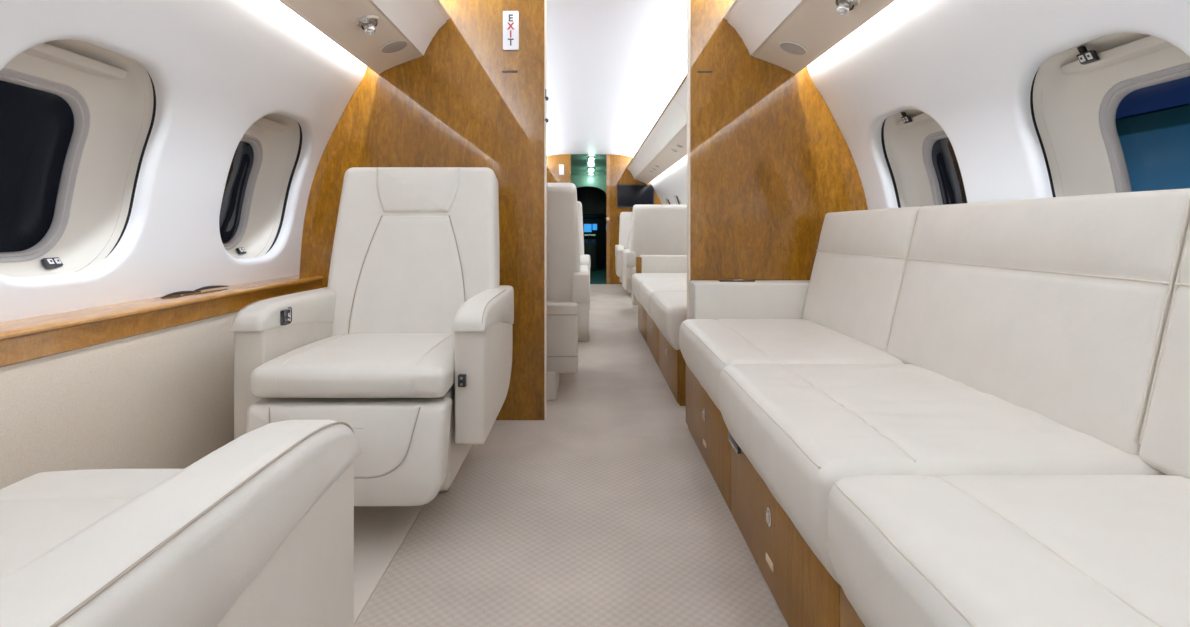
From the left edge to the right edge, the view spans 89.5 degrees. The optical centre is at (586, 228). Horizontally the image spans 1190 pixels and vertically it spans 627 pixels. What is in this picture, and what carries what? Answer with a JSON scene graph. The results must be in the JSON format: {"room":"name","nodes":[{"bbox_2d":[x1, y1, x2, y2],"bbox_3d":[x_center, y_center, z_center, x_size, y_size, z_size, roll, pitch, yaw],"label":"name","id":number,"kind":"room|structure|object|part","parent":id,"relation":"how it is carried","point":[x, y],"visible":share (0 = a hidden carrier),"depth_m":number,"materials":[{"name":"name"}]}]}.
{"room":"aircraft cabin","nodes":[
{"label":"aircraft cabin","id":0,"kind":"room"},
{"bbox_2d":[0,311,238,488],"bbox_3d":[-1.130,0.500,3.875,0.170,0.600,9.650,0,0,0],"label":"wall","id":1,"kind":"structure","parent":0,"point":[164,398],"depth_m":1.42,"materials":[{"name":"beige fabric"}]},
{"bbox_2d":[0,275,323,367],"bbox_3d":[-1.154,0.221,0.780,0.104,0.085,3.460,0,0,0],"label":"window ledge","id":2,"kind":"object","parent":1,"relation":"attached to","point":[32,338],"visible":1,"depth_m":1.46,"materials":[{"name":"brown wood"}]},
{"bbox_2d":[0,0,558,321],"bbox_3d":[-0.816,-0.431,3.875,0.832,1.293,9.650,0,0,0],"label":"wall","id":3,"kind":"structure","parent":0,"point":[216,68],"depth_m":1.69,"materials":[{"name":"white plastic"}]},
{"bbox_2d":[0,39,155,276],"bbox_3d":[-1.220,-0.152,1.370,0.254,0.554,0.500,0,0,0],"label":"window","id":4,"kind":"structure","parent":3,"relation":"in","point":[111,96],"depth_m":1.52,"materials":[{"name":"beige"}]},
{"bbox_3d":[-1.289,-0.132,1.350,0.116,0.420,0.358,0,0,0],"label":"frame","id":5,"kind":"part","parent":4,"relation":"part of","materials":[{"name":"grey plastic"}]},
{"bbox_2d":[41,257,62,267],"bbox_3d":[-1.315,0.083,1.475,0.021,0.025,0.042,0,0,0],"label":"switch","id":6,"kind":"object","parent":4,"relation":"attached to","point":[46,262],"depth_m":1.47,"materials":[{"name":"black plastic"}]},
{"bbox_2d":[223,113,301,258],"bbox_3d":[-1.220,-0.152,2.176,0.254,0.554,0.500,0,0,0],"label":"window","id":7,"kind":"structure","parent":3,"relation":"in","point":[275,139],"depth_m":2.35,"materials":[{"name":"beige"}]},
{"bbox_2d":[235,247,246,253],"bbox_3d":[-1.315,0.083,2.281,0.021,0.025,0.042,0,0,0],"label":"switch","id":8,"kind":"object","parent":7,"relation":"attached to","point":[238,250],"depth_m":2.27,"materials":[{"name":"black"}]},
{"bbox_3d":[-1.289,-0.132,2.156,0.116,0.420,0.358,0,0,0],"label":"frame","id":9,"kind":"part","parent":7,"relation":"part of","materials":[{"name":"grey plastic"}]},
{"bbox_2d":[279,0,449,74],"bbox_3d":[-0.722,-0.771,0.780,0.301,0.250,3.460,0,0,0],"label":"overhead panel","id":10,"kind":"object","parent":3,"relation":"attached to","point":[383,35],"visible":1,"depth_m":2.15,"materials":[{"name":"beige plastic"}]},
{"bbox_2d":[355,15,378,34],"bbox_3d":[-0.743,-0.690,2.021,0.076,0.060,0.099,0,0,0],"label":"light","id":11,"kind":"object","parent":10,"relation":"attached to","point":[367,23],"depth_m":2.02,"materials":[{"name":"silver metal"}]},
{"bbox_2d":[380,40,407,53],"bbox_3d":[-0.742,-0.700,2.310,0.100,0.042,0.107,0,0,5],"label":"speaker grille","id":12,"kind":"object","parent":10,"relation":"attached to","point":[389,46],"depth_m":2.30,"materials":[{"name":"grey metal"}]},
{"bbox_3d":[-0.636,-0.796,1.705,0.100,0.144,1.604,0,0,0],"label":"bin door","id":13,"kind":"part","parent":10,"relation":"part of","materials":[{"name":"white plastic"}]},
{"bbox_3d":[-0.577,-0.884,0.780,0.011,0.011,3.458,0,0,0],"label":"edge trim","id":14,"kind":"part","parent":10,"relation":"part of","materials":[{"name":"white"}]},
{"bbox_2d":[354,269,788,626],"bbox_3d":[0.295,0.825,5.625,1.530,0.050,13.150,0,0,0],"label":"floor","id":15,"kind":"structure","parent":0,"point":[605,510],"depth_m":1.61,"materials":[{"name":"beige carpet"}]},
{"bbox_2d":[354,504,424,623],"bbox_3d":[-0.766,0.825,3.875,0.588,0.050,9.650,0,0,0],"label":"floor panel","id":16,"kind":"object","parent":15,"relation":"on","point":[379,531],"depth_m":1.54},
{"bbox_2d":[0,420,360,626],"bbox_3d":[-0.593,0.290,0.462,0.659,1.019,0.906,0,0,0],"label":"armchair","id":17,"kind":"object","parent":16,"relation":"on","point":[257,531],"visible":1,"depth_m":0.49,"materials":[{"name":"beige leather"}]},
{"bbox_2d":[0,499,132,579],"bbox_3d":[-0.593,0.376,0.516,0.492,0.104,0.542,0,0,0],"label":"seat cushion","id":18,"kind":"object","parent":17,"relation":"on","point":[29,528],"depth_m":0.67,"materials":[{"name":"beige leather"}]},
{"bbox_3d":[-0.306,0.402,0.394,0.079,0.323,0.597,0,0,0],"label":"armrest","id":19,"kind":"part","parent":17,"relation":"part of","materials":[{"name":"beige leather"}]},
{"bbox_2d":[230,167,513,505],"bbox_3d":[-0.593,0.290,1.836,0.659,1.019,0.810,0,0,0],"label":"armchair","id":20,"kind":"object","parent":16,"relation":"on","point":[407,344],"visible":0.93,"depth_m":1.67,"materials":[{"name":"beige leather"}]},
{"bbox_3d":[-0.880,0.402,1.857,0.079,0.323,0.597,0,0,0],"label":"armrest","id":21,"kind":"part","parent":20,"relation":"part of","materials":[{"name":"beige leather"}]},
{"bbox_3d":[-0.593,0.514,1.457,0.369,0.162,0.053,0,0,0],"label":"leg rest panel","id":22,"kind":"part","parent":20,"relation":"part of","materials":[{"name":"beige leather"}]},
{"bbox_2d":[250,333,454,397],"bbox_3d":[-0.593,0.376,1.734,0.492,0.104,0.542,0,0,0],"label":"seat cushion","id":23,"kind":"object","parent":20,"relation":"on","point":[303,365],"depth_m":1.50,"materials":[{"name":"beige leather"}]},
{"bbox_3d":[-0.593,0.161,2.029,0.384,0.412,0.121,0,0,0],"label":"panel","id":24,"kind":"part","parent":20,"relation":"part of","materials":[{"name":"beige leather"}]},
{"bbox_3d":[-0.593,0.100,2.103,0.570,0.638,0.276,0,0,0],"label":"backrest","id":25,"kind":"part","parent":20,"relation":"part of","materials":[{"name":"beige leather"}]},
{"bbox_3d":[-0.593,0.555,1.840,0.470,0.259,0.540,0,0,0],"label":"seat frame","id":26,"kind":"part","parent":20,"relation":"part of","materials":[{"name":"beige leather"}]},
{"bbox_3d":[-0.306,0.402,1.857,0.079,0.323,0.597,0,0,0],"label":"armrest","id":27,"kind":"part","parent":20,"relation":"part of","materials":[{"name":"beige leather"}]},
{"bbox_2d":[354,505,424,624],"bbox_3d":[-0.471,0.826,3.875,0.002,0.048,9.650,0,0,0],"label":"trim","id":28,"kind":"structure","parent":16,"relation":"attached to","point":[424,505],"depth_m":1.41,"materials":[{"name":"beige"}]},
{"bbox_2d":[547,183,589,399],"bbox_3d":[-0.315,0.290,3.134,0.659,1.019,0.810,0,0,0],"label":"armchair","id":29,"kind":"object","parent":15,"relation":"on","point":[568,281],"visible":0.38,"depth_m":2.80,"materials":[{"name":"beige leather"}]},
{"bbox_3d":[-0.315,0.100,2.867,0.570,0.638,0.276,0,0,0],"label":"backrest","id":30,"kind":"part","parent":29,"relation":"part of","materials":[{"name":"beige leather"}]},
{"bbox_3d":[-0.028,0.402,3.114,0.079,0.323,0.597,0,0,0],"label":"armrest","id":31,"kind":"part","parent":29,"relation":"part of","materials":[{"name":"beige leather"}]},
{"bbox_2d":[577,201,590,309],"bbox_3d":[-0.305,0.290,4.426,0.659,1.019,0.810,0,0,0],"label":"armchair","id":32,"kind":"object","parent":15,"relation":"on","point":[584,259],"visible":0.02,"depth_m":4.63,"materials":[{"name":"beige leather"}]},
{"bbox_3d":[-0.305,0.100,4.693,0.570,0.638,0.276,0,0,0],"label":"backrest","id":33,"kind":"part","parent":32,"relation":"part of","materials":[{"name":"beige leather"}]},
{"bbox_2d":[584,235,596,270],"bbox_3d":[0.050,0.459,11.576,0.260,0.682,0.448,0,0,0],"label":"pedestal","id":34,"kind":"object","parent":15,"relation":"on","point":[589,244],"visible":0.61,"depth_m":11.39,"materials":[{"name":"black"}]},
{"bbox_2d":[583,214,604,268],"bbox_3d":[0.010,0.250,11.993,0.680,1.100,0.314,0,0,0],"label":"panel","id":35,"kind":"object","parent":15,"relation":"on","point":[593,224],"visible":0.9,"depth_m":11.98,"materials":[{"name":"black plastic"}]},
{"bbox_2d":[615,212,631,293],"bbox_3d":[0.690,0.290,7.366,0.659,1.019,0.810,0,0,0],"label":"armchair","id":36,"kind":"object","parent":15,"relation":"on","point":[625,217],"visible":0.16,"depth_m":7.57,"materials":[{"name":"beige leather"}]},
{"bbox_3d":[0.403,0.402,7.386,0.079,0.323,0.597,0,0,0],"label":"armrest","id":37,"kind":"part","parent":36,"relation":"part of","materials":[{"name":"beige leather"}]},
{"bbox_3d":[0.690,0.100,7.633,0.570,0.638,0.276,0,0,0],"label":"backrest","id":38,"kind":"part","parent":36,"relation":"part of","materials":[{"name":"beige leather"}]},
{"bbox_3d":[0.690,0.161,7.559,0.384,0.412,0.121,0,0,0],"label":"panel","id":39,"kind":"part","parent":36,"relation":"part of","materials":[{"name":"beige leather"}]},
{"bbox_2d":[622,205,686,304],"bbox_3d":[0.675,0.290,5.664,0.659,1.019,0.810,0,0,0],"label":"armchair","id":40,"kind":"object","parent":15,"relation":"on","point":[655,229],"visible":0.43,"depth_m":5.32,"materials":[{"name":"beige leather"}]},
{"bbox_3d":[0.388,0.402,5.644,0.079,0.323,0.597,0,0,0],"label":"armrest","id":41,"kind":"part","parent":40,"relation":"part of","materials":[{"name":"beige leather"}]},
{"bbox_3d":[0.675,0.100,5.397,0.570,0.638,0.276,0,0,0],"label":"backrest","id":42,"kind":"part","parent":40,"relation":"part of","materials":[{"name":"beige leather"}]},
{"bbox_2d":[631,255,686,405],"bbox_3d":[0.698,0.368,3.811,0.702,0.865,2.219,0,0,0],"label":"sofa","id":43,"kind":"object","parent":15,"relation":"on","point":[659,282],"visible":0.21,"depth_m":3.40,"materials":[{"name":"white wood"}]},
{"bbox_3d":[0.415,0.666,4.462,0.012,0.243,0.697,0,0,0],"label":"drawer","id":44,"kind":"part","parent":43,"relation":"part of","materials":[{"name":"brown wood"}]},
{"bbox_3d":[0.415,0.666,3.762,0.012,0.243,0.697,0,0,0],"label":"drawer","id":45,"kind":"part","parent":43,"relation":"part of","materials":[{"name":"brown wood"}]},
{"bbox_2d":[631,273,686,305],"bbox_3d":[0.628,0.448,4.430,0.564,0.211,0.736,0,0,0],"label":"seat cushion","id":46,"kind":"object","parent":43,"relation":"on","point":[637,278],"depth_m":4.33,"materials":[{"name":"beige leather"}]},
{"bbox_2d":[639,281,686,322],"bbox_3d":[0.628,0.448,3.720,0.563,0.211,0.676,0,0,0],"label":"seat cushion","id":47,"kind":"object","parent":43,"relation":"on","point":[646,288],"depth_m":3.63,"materials":[{"name":"beige leather"}]},
{"bbox_3d":[0.688,0.379,4.862,0.505,0.333,0.115,0,0,0],"label":"arm","id":48,"kind":"part","parent":43,"relation":"part of","materials":[{"name":"beige leather"}]},
{"bbox_2d":[650,292,686,349],"bbox_3d":[0.628,0.448,3.040,0.564,0.211,0.676,0,0,0],"label":"seat cushion","id":49,"kind":"object","parent":43,"relation":"on","point":[668,309],"depth_m":2.78,"materials":[{"name":"beige leather"}]},
{"bbox_3d":[0.415,0.666,3.062,0.012,0.243,0.697,0,0,0],"label":"drawer","id":50,"kind":"part","parent":43,"relation":"part of","materials":[{"name":"brown wood"}]},
{"bbox_2d":[679,188,1189,626],"bbox_3d":[0.688,0.368,1.331,0.703,0.865,2.321,0,0,0],"label":"sofa","id":51,"kind":"object","parent":15,"relation":"on","point":[977,414],"visible":1,"depth_m":1.03,"materials":[{"name":"white leather"}]},
{"bbox_3d":[0.405,0.666,2.019,0.012,0.243,0.699,0,0,0],"label":"drawer","id":52,"kind":"part","parent":51,"relation":"part of","materials":[{"name":"brown wood"}]},
{"bbox_3d":[0.605,0.209,2.429,0.140,0.008,0.045,0,0,0],"label":"handle","id":53,"kind":"part","parent":51,"relation":"part of","materials":[{"name":"brown metal"}]},
{"bbox_3d":[0.677,0.379,2.433,0.505,0.333,0.115,0,0,0],"label":"arm","id":54,"kind":"part","parent":51,"relation":"part of","materials":[{"name":"beige leather"}]},
{"bbox_3d":[0.405,0.666,1.309,0.012,0.243,0.715,0,0,0],"label":"drawer","id":55,"kind":"part","parent":51,"relation":"part of","materials":[{"name":"brown wood"}]},
{"bbox_2d":[679,319,904,411],"bbox_3d":[0.627,0.448,1.982,0.546,0.212,0.776,0,0,0],"label":"seat cushion","id":56,"kind":"object","parent":51,"relation":"on","point":[707,346],"depth_m":1.83,"materials":[{"name":"beige leather"}]},
{"bbox_3d":[0.405,0.666,0.585,0.012,0.243,0.727,0,0,0],"label":"drawer","id":57,"kind":"part","parent":51,"relation":"part of","materials":[{"name":"brown wood"}]},
{"bbox_2d":[802,207,920,350],"bbox_3d":[0.940,0.158,2.038,0.197,0.445,0.665,0,0,0],"label":"cushion","id":58,"kind":"object","parent":51,"relation":"on","point":[853,289],"depth_m":1.93,"materials":[{"name":"beige leather"}]},
{"bbox_2d":[719,364,1165,585],"bbox_3d":[0.618,0.447,1.239,0.563,0.215,0.702,0,0,0],"label":"seat cushion","id":59,"kind":"object","parent":51,"relation":"on","point":[804,429],"depth_m":1.05,"materials":[{"name":"beige leather"}]},
{"bbox_2d":[827,475,1189,626],"bbox_3d":[0.618,0.448,0.528,0.564,0.212,0.712,0,0,0],"label":"seat cushion","id":60,"kind":"object","parent":51,"relation":"on","point":[905,550],"depth_m":0.67,"materials":[{"name":"beige leather"}]},
{"bbox_2d":[887,188,1189,454],"bbox_3d":[0.940,0.158,1.317,0.197,0.445,0.773,0,0,0],"label":"cushion","id":61,"kind":"object","parent":51,"relation":"on","point":[1058,310],"depth_m":1.14,"materials":[{"name":"beige leather"}]},
{"bbox_2d":[1139,231,1189,478],"bbox_3d":[0.940,0.158,0.550,0.197,0.445,0.758,0,0,0],"label":"cushion","id":62,"kind":"object","parent":51,"relation":"on","point":[1164,387],"depth_m":0.90,"materials":[{"name":"beige leather"}]},
{"bbox_2d":[299,0,867,419],"bbox_3d":[0.000,-0.144,2.535,2.410,1.887,0.050,0,0,0],"label":"wall","id":63,"kind":"structure","parent":0,"point":[454,104],"depth_m":2.51,"materials":[{"name":"brown wood"}]},
{"bbox_2d":[502,70,517,71],"bbox_3d":[-0.322,-0.659,2.510,0.064,0.008,0.005,0,0,0],"label":"recessed latch","id":64,"kind":"object","parent":63,"relation":"attached to","point":[503,70],"visible":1,"depth_m":2.51,"materials":[{"name":"brown metal"}]},
{"bbox_2d":[503,11,518,49],"bbox_3d":[-0.318,-0.828,2.506,0.066,0.162,0.011,0,0,0],"label":"exit sign","id":65,"kind":"object","parent":63,"relation":"attached to","point":[510,18],"visible":1,"depth_m":2.50,"materials":[{"name":"white plastic"}]},
{"bbox_2d":[544,0,546,419],"bbox_3d":[-0.175,-0.143,2.535,0.006,1.886,0.054,0,0,0],"label":"trim","id":66,"kind":"structure","parent":63,"relation":"attached to","point":[545,1],"depth_m":2.51,"materials":[{"name":"beige"}]},
{"bbox_2d":[687,0,689,319],"bbox_3d":[0.429,-0.143,2.535,0.006,1.886,0.054,0,0,0],"label":"trim","id":67,"kind":"structure","parent":63,"relation":"attached to","point":[688,1],"depth_m":2.52,"materials":[{"name":"beige"}]},
{"bbox_2d":[697,70,712,71],"bbox_3d":[0.494,-0.659,2.510,0.064,0.008,0.005,0,0,0],"label":"recessed latch","id":68,"kind":"object","parent":63,"relation":"attached to","point":[698,70],"visible":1,"depth_m":2.51,"materials":[{"name":"brown metal"}]},
{"bbox_2d":[576,187,604,213],"bbox_3d":[0.000,-0.125,12.225,0.900,1.950,0.050,0,0,0],"label":"wall","id":69,"kind":"structure","parent":0,"point":[592,199],"depth_m":12.20,"materials":[{"name":"black"}]},
{"bbox_2d":[571,154,611,174],"bbox_3d":[0.010,-1.056,10.480,0.820,0.258,3.440,0,0,0],"label":"ceiling","id":70,"kind":"structure","parent":0,"point":[580,163],"depth_m":9.70,"materials":[{"name":"green laminate"}]},
{"bbox_2d":[547,154,661,283],"bbox_3d":[0.000,-0.143,8.730,2.410,1.885,0.060,0,0,0],"label":"wall","id":71,"kind":"structure","parent":0,"point":[619,173],"depth_m":8.70,"materials":[{"name":"brown wood"}]},
{"bbox_2d":[559,164,563,174],"bbox_3d":[-0.370,-0.860,8.696,0.070,0.150,0.012,0,0,0],"label":"placard","id":72,"kind":"object","parent":71,"relation":"attached to","point":[561,166],"visible":1,"depth_m":8.69,"materials":[{"name":"white plastic"}]},
{"bbox_2d":[606,154,609,283],"bbox_3d":[0.303,-0.140,8.708,0.054,1.880,0.124,0,0,0],"label":"trim","id":73,"kind":"structure","parent":71,"relation":"attached to","point":[607,155],"depth_m":8.69,"materials":[{"name":"brown wood"}]},
{"bbox_2d":[617,185,653,206],"bbox_3d":[0.704,-0.476,8.682,0.537,0.328,0.043,0,0,0],"label":"wall screen","id":74,"kind":"object","parent":71,"relation":"attached to","point":[627,195],"visible":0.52,"depth_m":8.66,"materials":[{"name":"black plastic"}]},
{"bbox_2d":[547,0,672,154],"bbox_3d":[0.000,-1.093,3.875,0.810,0.032,9.650,0,0,0],"label":"ceiling","id":75,"kind":"structure","parent":0,"point":[600,52],"depth_m":3.96,"materials":[{"name":"white laminate"}]},
{"bbox_2d":[605,0,1189,269],"bbox_3d":[0.796,-0.150,5.625,0.872,1.900,13.150,0,0,0],"label":"wall","id":76,"kind":"structure","parent":0,"point":[971,66],"depth_m":1.73,"materials":[{"name":"white plastic"}]},
{"bbox_2d":[571,175,605,192],"bbox_3d":[0.010,-0.806,10.985,0.720,0.372,0.070,0,0,0],"label":"trim","id":77,"kind":"structure","parent":76,"relation":"attached to","point":[598,181],"depth_m":10.95,"materials":[{"name":"green laminate"}]},
{"bbox_2d":[627,74,686,183],"bbox_3d":[0.721,-0.771,5.630,0.303,0.250,6.140,0,0,0],"label":"bin","id":78,"kind":"object","parent":76,"relation":"attached to","point":[665,144],"visible":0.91,"depth_m":5.28,"materials":[{"name":"beige plastic"}]},
{"bbox_3d":[0.636,-0.796,7.900,0.100,0.144,1.594,0,0,0],"label":"bin door","id":79,"kind":"part","parent":78,"relation":"part of","materials":[{"name":"white plastic"}]},
{"bbox_3d":[0.636,-0.796,6.300,0.100,0.144,1.594,0,0,0],"label":"bin door","id":80,"kind":"part","parent":78,"relation":"part of","materials":[{"name":"white plastic"}]},
{"bbox_3d":[0.636,-0.796,4.750,0.100,0.144,1.494,0,0,0],"label":"bin door","id":81,"kind":"part","parent":78,"relation":"part of","materials":[{"name":"white plastic"}]},
{"bbox_3d":[0.636,-0.796,3.280,0.100,0.144,1.434,0,0,0],"label":"bin door","id":82,"kind":"part","parent":78,"relation":"part of","materials":[{"name":"white plastic"}]},
{"bbox_2d":[724,0,894,74],"bbox_3d":[0.722,-0.770,0.780,0.301,0.251,3.460,0,0,0],"label":"overhead panel","id":83,"kind":"object","parent":76,"relation":"attached to","point":[790,35],"visible":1,"depth_m":2.15,"materials":[{"name":"beige plastic"}]},
{"bbox_3d":[0.577,-0.884,0.780,0.011,0.011,3.458,0,0,0],"label":"edge trim","id":84,"kind":"part","parent":83,"relation":"part of","materials":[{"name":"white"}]},
{"bbox_3d":[0.636,-0.796,1.705,0.100,0.144,1.604,0,0,0],"label":"bin door","id":85,"kind":"part","parent":83,"relation":"part of","materials":[{"name":"white plastic"}]},
{"bbox_2d":[779,41,806,55],"bbox_3d":[0.780,-0.685,2.275,0.101,0.045,0.108,0,0,0],"label":"speaker grille","id":86,"kind":"object","parent":83,"relation":"attached to","point":[796,48],"depth_m":2.26,"materials":[{"name":"grey metal"}]},
{"bbox_2d":[834,0,861,14],"bbox_3d":[0.781,-0.674,1.790,0.076,0.059,0.099,0,0,0],"label":"light","id":87,"kind":"object","parent":83,"relation":"attached to","point":[843,6],"depth_m":1.80,"materials":[{"name":"silver metal"}]},
{"bbox_2d":[881,109,947,207],"bbox_3d":[1.220,-0.152,2.100,0.254,0.554,0.500,0,0,0],"label":"window","id":88,"kind":"structure","parent":76,"relation":"in","point":[908,137],"depth_m":2.28,"materials":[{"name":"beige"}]},
{"bbox_2d":[901,112,911,123],"bbox_3d":[1.137,-0.398,2.138,0.026,0.039,0.042,0,0,0],"label":"switch","id":89,"kind":"object","parent":88,"relation":"attached to","point":[906,118],"depth_m":2.14,"materials":[{"name":"grey plastic"}]},
{"bbox_3d":[1.289,-0.132,2.080,0.116,0.420,0.358,0,0,0],"label":"frame","id":90,"kind":"part","parent":88,"relation":"part of","materials":[{"name":"grey plastic"}]},
{"bbox_2d":[1030,32,1189,196],"bbox_3d":[1.220,-0.152,1.326,0.254,0.554,0.500,0,0,0],"label":"window","id":91,"kind":"structure","parent":76,"relation":"in","point":[1076,94],"depth_m":1.48,"materials":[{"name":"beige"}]},
{"bbox_2d":[1077,46,1099,64],"bbox_3d":[1.137,-0.398,1.364,0.026,0.039,0.042,0,0,0],"label":"switch","id":92,"kind":"object","parent":91,"relation":"attached to","point":[1088,55],"depth_m":1.37,"materials":[{"name":"grey plastic"}]},
{"bbox_3d":[1.289,-0.132,1.306,0.116,0.420,0.358,0,0,0],"label":"frame","id":93,"kind":"part","parent":91,"relation":"part of","materials":[{"name":"grey plastic"}]},
{"label":"outside","id":94,"kind":"structure","parent":0,"visible":0},
{"bbox_3d":[0.000,2.475,20.000,120.000,0.150,120.000,0,0,0],"label":"ground","id":95,"kind":"structure","parent":94,"visible":0},
{"bbox_2d":[1115,76,1189,191],"bbox_3d":[19.225,-2.000,14.500,0.750,8.800,17.400,0,0,0],"label":"window","id":96,"kind":"structure","parent":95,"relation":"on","point":[1153,122],"depth_m":19.91,"materials":[{"name":"teal glass"}]}
]}

